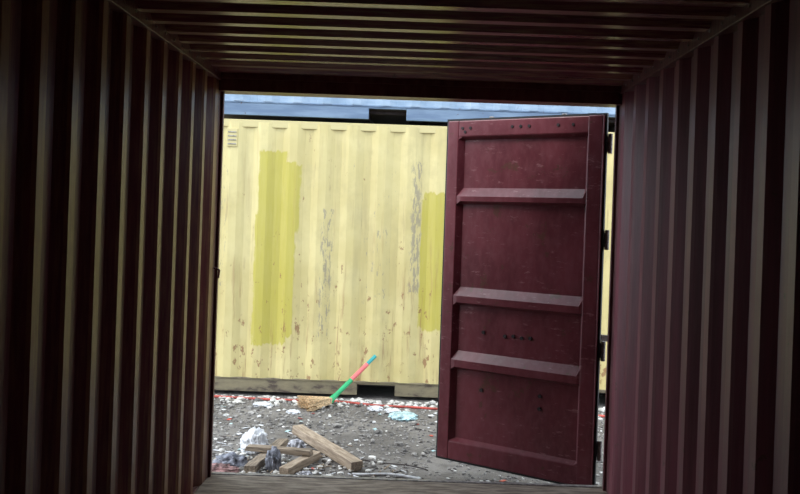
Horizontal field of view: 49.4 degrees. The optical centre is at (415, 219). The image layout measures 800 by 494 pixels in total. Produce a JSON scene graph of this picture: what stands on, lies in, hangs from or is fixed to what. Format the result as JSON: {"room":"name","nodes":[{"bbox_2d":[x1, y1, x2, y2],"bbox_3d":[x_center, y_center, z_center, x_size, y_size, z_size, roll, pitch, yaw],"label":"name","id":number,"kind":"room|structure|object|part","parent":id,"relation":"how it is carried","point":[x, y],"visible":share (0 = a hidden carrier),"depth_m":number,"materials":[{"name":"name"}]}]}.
{"room":"shipping container interior","nodes":[
{"label":"shipping container interior","id":0,"kind":"room"},
{"bbox_2d":[0,0,218,493],"bbox_3d":[-1.201,0.348,2.070,0.039,2.320,5.940,2,0,0],"label":"wall","id":1,"kind":"structure","parent":0,"point":[108,135],"depth_m":3.33,"materials":[{"name":"red metal"}]},
{"bbox_2d":[107,0,220,79],"bbox_3d":[-1.158,-0.856,2.070,0.075,0.090,5.940,2,0,0],"label":"trim","id":2,"kind":"structure","parent":1,"relation":"attached to","point":[128,7],"depth_m":3.87,"materials":[{"name":"red paint"}]},
{"bbox_2d":[193,485,200,493],"bbox_3d":[-0.057,1.625,2.130,2.450,0.148,6.060,2,0,0],"label":"trim","id":3,"kind":"structure","parent":1,"relation":"attached to","point":[195,488],"depth_m":4.89,"materials":[{"name":"red paint"}]},
{"bbox_2d":[211,472,601,487],"bbox_3d":[-0.056,1.612,5.181,2.336,0.135,0.039,2,0,0],"label":"door sill","id":4,"kind":"object","parent":1,"relation":"attached to","point":[217,473],"depth_m":5.17,"materials":[{"name":"grey metal"}]},
{"bbox_2d":[194,474,606,493],"bbox_3d":[-0.055,1.564,2.130,2.340,0.030,6.060,2,0,0],"label":"floor","id":5,"kind":"structure","parent":0,"point":[215,484],"depth_m":5.04,"materials":[{"name":"brown wood"}]},
{"bbox_2d":[212,385,604,484],"bbox_3d":[-0.059,1.699,15.000,80.000,0.001,90.000,2,0,0],"label":"ground","id":6,"kind":"structure","parent":0,"point":[382,393],"depth_m":6.88,"materials":[{"name":"grey gravel"}]},
{"bbox_2d":[212,463,240,472],"bbox_3d":[-1.296,1.624,5.700,0.299,0.064,0.146,2,0,0],"label":"rag","id":7,"kind":"object","parent":6,"relation":"on","point":[216,467],"visible":0.41,"depth_m":5.67,"materials":[{"name":"pink fabric"}]},
{"bbox_2d":[212,452,247,466],"bbox_3d":[-1.251,1.610,5.863,0.248,0.095,0.160,2,0,0],"label":"rag","id":8,"kind":"object","parent":6,"relation":"on","point":[231,458],"visible":0.68,"depth_m":5.82,"materials":[{"name":"grey fabric"}]},
{"bbox_2d":[240,426,269,454],"bbox_3d":[-1.153,1.571,6.239,0.213,0.179,0.227,2,0,0],"label":"plastic bag","id":9,"kind":"object","parent":6,"relation":"on","point":[253,436],"visible":0.66,"depth_m":6.19,"materials":[{"name":"white plastic"}]},
{"bbox_2d":[253,401,273,407],"bbox_3d":[-1.360,1.633,7.724,0.191,0.042,0.159,2,0,0],"label":"scrap","id":10,"kind":"object","parent":6,"relation":"on","point":[266,404],"visible":0.94,"depth_m":7.69,"materials":[{"name":"white paper"}]},
{"bbox_2d":[244,438,287,472],"bbox_3d":[-1.033,1.635,6.050,0.079,0.059,0.760,2,0,8],"label":"plank","id":11,"kind":"object","parent":6,"relation":"on","point":[256,463],"visible":0.61,"depth_m":5.83,"materials":[{"name":"brown wood"}]},
{"bbox_2d":[245,444,312,455],"bbox_3d":[-0.947,1.587,6.005,0.478,0.039,0.074,1,0,11],"label":"plank","id":12,"kind":"object","parent":11,"relation":"on","point":[251,447],"visible":0.92,"depth_m":5.98,"materials":[{"name":"brown wood"}]},
{"bbox_2d":[265,445,280,470],"bbox_3d":[-0.956,1.589,5.831,0.111,0.158,0.156,2,0,0],"label":"rag","id":13,"kind":"object","parent":6,"relation":"on","point":[273,456],"visible":0.95,"depth_m":5.78,"materials":[{"name":"grey fabric"}]},
{"bbox_2d":[285,409,300,413],"bbox_3d":[-1.059,1.649,7.500,0.130,0.030,0.128,2,0,0],"label":"scrap","id":14,"kind":"object","parent":6,"relation":"on","point":[293,411],"visible":1,"depth_m":7.47,"materials":[{"name":"white paper"}]},
{"bbox_2d":[287,438,305,447],"bbox_3d":[-0.858,1.619,6.242,0.150,0.104,0.134,2,0,0],"label":"rag","id":15,"kind":"object","parent":6,"relation":"on","point":[297,443],"visible":0.4,"depth_m":6.21,"materials":[{"name":"grey fabric"}]},
{"bbox_2d":[213,423,382,475],"bbox_3d":[-1.122,1.645,6.332,1.802,0.035,1.470,2,0,0],"label":"rubble","id":16,"kind":"object","parent":6,"relation":"on","point":[275,471],"visible":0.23,"depth_m":5.89,"materials":[{"name":"stone"}]},
{"bbox_2d":[279,450,319,473],"bbox_3d":[-0.778,1.642,5.879,0.074,0.059,0.481,2,0,20],"label":"plank","id":17,"kind":"object","parent":6,"relation":"on","point":[297,464],"visible":0.87,"depth_m":5.81,"materials":[{"name":"brown wood"}]},
{"bbox_2d":[299,471,312,474],"bbox_3d":[-0.719,1.657,5.679,0.103,0.039,0.089,2,0,0],"label":"rag","id":18,"kind":"object","parent":6,"relation":"on","point":[301,472],"visible":0.45,"depth_m":5.67,"materials":[{"name":"grey fabric"}]},
{"bbox_2d":[213,432,405,476],"bbox_3d":[-1.042,1.657,6.230,1.962,0.014,1.142,2,0,0],"label":"wood splinters","id":19,"kind":"object","parent":6,"relation":"on","point":[287,432],"visible":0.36,"depth_m":6.00,"materials":[{"name":"wood"}]},
{"bbox_2d":[292,424,362,471],"bbox_3d":[-0.658,1.637,6.297,0.094,0.069,1.076,2,0,-30],"label":"plank","id":20,"kind":"object","parent":6,"relation":"on","point":[333,451],"visible":0.99,"depth_m":6.18,"materials":[{"name":"brown wood"}]},
{"bbox_2d":[296,355,376,411],"bbox_3d":[-0.707,1.460,7.897,0.819,0.424,0.260,2,0,-44],"label":"broom","id":21,"kind":"object","parent":6,"relation":"on","point":[307,402],"visible":1,"depth_m":7.75,"materials":[{"name":"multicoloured plastic"}]},
{"bbox_3d":[-0.581,1.462,7.976,0.528,0.420,0.068,2,0,-36],"label":"handle","id":22,"kind":"part","parent":21,"relation":"part of","materials":[{"name":"green plastic"}]},
{"bbox_2d":[212,402,520,481],"bbox_3d":[-0.365,1.681,6.792,3.016,0.010,2.405,2,0,0],"label":"fragments","id":23,"kind":"object","parent":6,"relation":"on","point":[429,416],"visible":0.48,"depth_m":6.99,"materials":[{"name":"white stone"}]},
{"bbox_2d":[367,405,383,411],"bbox_3d":[-0.362,1.667,7.719,0.152,0.042,0.128,2,0,0],"label":"scrap","id":24,"kind":"object","parent":6,"relation":"on","point":[372,408],"visible":0.99,"depth_m":7.69,"materials":[{"name":"white paper"}]},
{"bbox_2d":[352,473,420,478],"bbox_3d":[-0.189,1.683,5.732,0.457,0.019,0.073,2,0,6],"label":"pipe","id":25,"kind":"object","parent":6,"relation":"on","point":[355,474],"visible":0.93,"depth_m":5.73,"materials":[{"name":"grey metal"}]},
{"bbox_2d":[383,408,400,413],"bbox_3d":[-0.210,1.673,7.649,0.160,0.040,0.153,2,0,0],"label":"scrap","id":26,"kind":"object","parent":6,"relation":"on","point":[388,410],"visible":0.8,"depth_m":7.62,"materials":[{"name":"white paper"}]},
{"bbox_2d":[365,459,427,470],"bbox_3d":[-0.136,1.687,6.006,0.485,0.014,0.028,2,0,24],"label":"wire","id":27,"kind":"object","parent":6,"relation":"on","point":[365,459],"visible":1,"depth_m":5.99,"materials":[{"name":"metal"}]},
{"bbox_2d":[388,411,417,421],"bbox_3d":[-0.113,1.676,7.471,0.267,0.042,0.316,2,0,0],"label":"scrap","id":28,"kind":"object","parent":6,"relation":"on","point":[406,416],"visible":1,"depth_m":7.41,"materials":[{"name":"plastic"}]},
{"bbox_2d":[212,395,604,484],"bbox_3d":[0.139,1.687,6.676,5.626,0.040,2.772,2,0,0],"label":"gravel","id":29,"kind":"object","parent":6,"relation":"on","point":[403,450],"visible":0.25,"depth_m":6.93,"materials":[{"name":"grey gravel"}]},
{"bbox_2d":[214,394,604,482],"bbox_3d":[0.052,1.683,6.813,4.832,0.042,2.631,2,0,0],"label":"rubble","id":30,"kind":"object","parent":6,"relation":"on","point":[238,400],"visible":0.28,"depth_m":7.92,"materials":[{"name":"stone"}]},
{"bbox_2d":[214,395,604,416],"bbox_3d":[-0.360,1.677,7.903,4.614,0.021,0.117,2,0,4],"label":"hose","id":31,"kind":"object","parent":6,"relation":"on","point":[216,396],"visible":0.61,"depth_m":7.90,"materials":[{"name":"rubber"}]},
{"bbox_2d":[205,72,621,493],"bbox_3d":[-0.014,0.400,5.110,2.450,2.600,0.180,2,0,0],"label":"door frame","id":32,"kind":"structure","parent":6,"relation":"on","point":[230,83],"depth_m":5.04,"materials":[{"name":"brown metal"}]},
{"bbox_2d":[437,115,612,484],"bbox_3d":[0.664,0.478,5.538,1.147,2.250,0.074,2,0,34],"label":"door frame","id":33,"kind":"structure","parent":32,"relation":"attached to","point":[594,125],"depth_m":5.36,"materials":[{"name":"red paint"}]},
{"bbox_2d":[448,133,587,465],"bbox_3d":[0.643,0.470,5.554,0.931,2.027,0.045,2,0,34],"label":"door","id":34,"kind":"structure","parent":33,"relation":"attached to","point":[521,199],"depth_m":5.56,"materials":[{"name":"red paint"}]},
{"bbox_2d":[461,123,574,410],"bbox_3d":[0.618,0.293,5.574,0.810,1.802,0.052,2,0,34],"label":"bolts","id":35,"kind":"object","parent":34,"relation":"attached to","point":[558,124],"visible":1,"depth_m":5.54,"materials":[{"name":"metal"}]},
{"bbox_2d":[436,113,608,484],"bbox_3d":[0.647,0.478,5.551,1.133,2.278,0.019,2,0,34],"label":"gasket","id":36,"kind":"object","parent":33,"relation":"attached to","point":[605,114],"visible":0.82,"depth_m":5.24,"materials":[{"name":"black rubber"}]},
{"bbox_2d":[489,113,607,341],"bbox_3d":[0.803,0.483,5.519,0.910,2.310,0.062,2,0,34],"label":"rods","id":37,"kind":"object","parent":33,"relation":"attached to","point":[603,337],"visible":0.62,"depth_m":5.31,"materials":[{"name":"metal"}]},
{"bbox_3d":[1.100,0.464,5.268,0.122,1.970,0.035,2,0,34],"label":"hinges","id":38,"kind":"part","parent":33,"relation":"part of","materials":[{"name":"black metal"}]},
{"bbox_2d":[214,119,614,397],"bbox_3d":[0.685,0.428,9.385,6.070,2.593,2.466,2,0,0],"label":"shipping container","id":39,"kind":"object","parent":6,"relation":"on","point":[331,246],"visible":0.38,"depth_m":8.18,"materials":[{"name":"yellow metal"}]},
{"bbox_3d":[-1.724,-0.776,8.166,0.100,0.170,0.028,2,0,0],"label":"vent plate","id":40,"kind":"part","parent":39,"relation":"part of","materials":[{"name":"metal"}]},
{"bbox_2d":[224,94,615,131],"bbox_3d":[0.796,-2.170,9.410,6.070,2.593,2.456,2,0,0],"label":"shipping container","id":41,"kind":"object","parent":39,"relation":"on","point":[236,106],"visible":0.19,"depth_m":8.20,"materials":[{"name":"metal"}]},
{"bbox_2d":[134,0,749,85],"bbox_3d":[0.029,-0.827,2.070,2.330,0.029,5.940,2,0,0],"label":"ceiling","id":42,"kind":"structure","parent":0,"point":[572,42],"depth_m":3.90,"materials":[{"name":"red paint"}]},
{"bbox_2d":[608,0,799,493],"bbox_3d":[1.174,0.431,2.070,0.039,2.320,5.940,2,0,0],"label":"wall","id":43,"kind":"structure","parent":0,"point":[706,372],"depth_m":3.42,"materials":[{"name":"red metal"}]},
{"bbox_2d":[620,0,783,93],"bbox_3d":[1.215,-0.773,2.070,0.075,0.090,5.940,2,0,0],"label":"trim","id":44,"kind":"structure","parent":43,"relation":"attached to","point":[754,8],"depth_m":3.60,"materials":[{"name":"red paint"}]}
]}

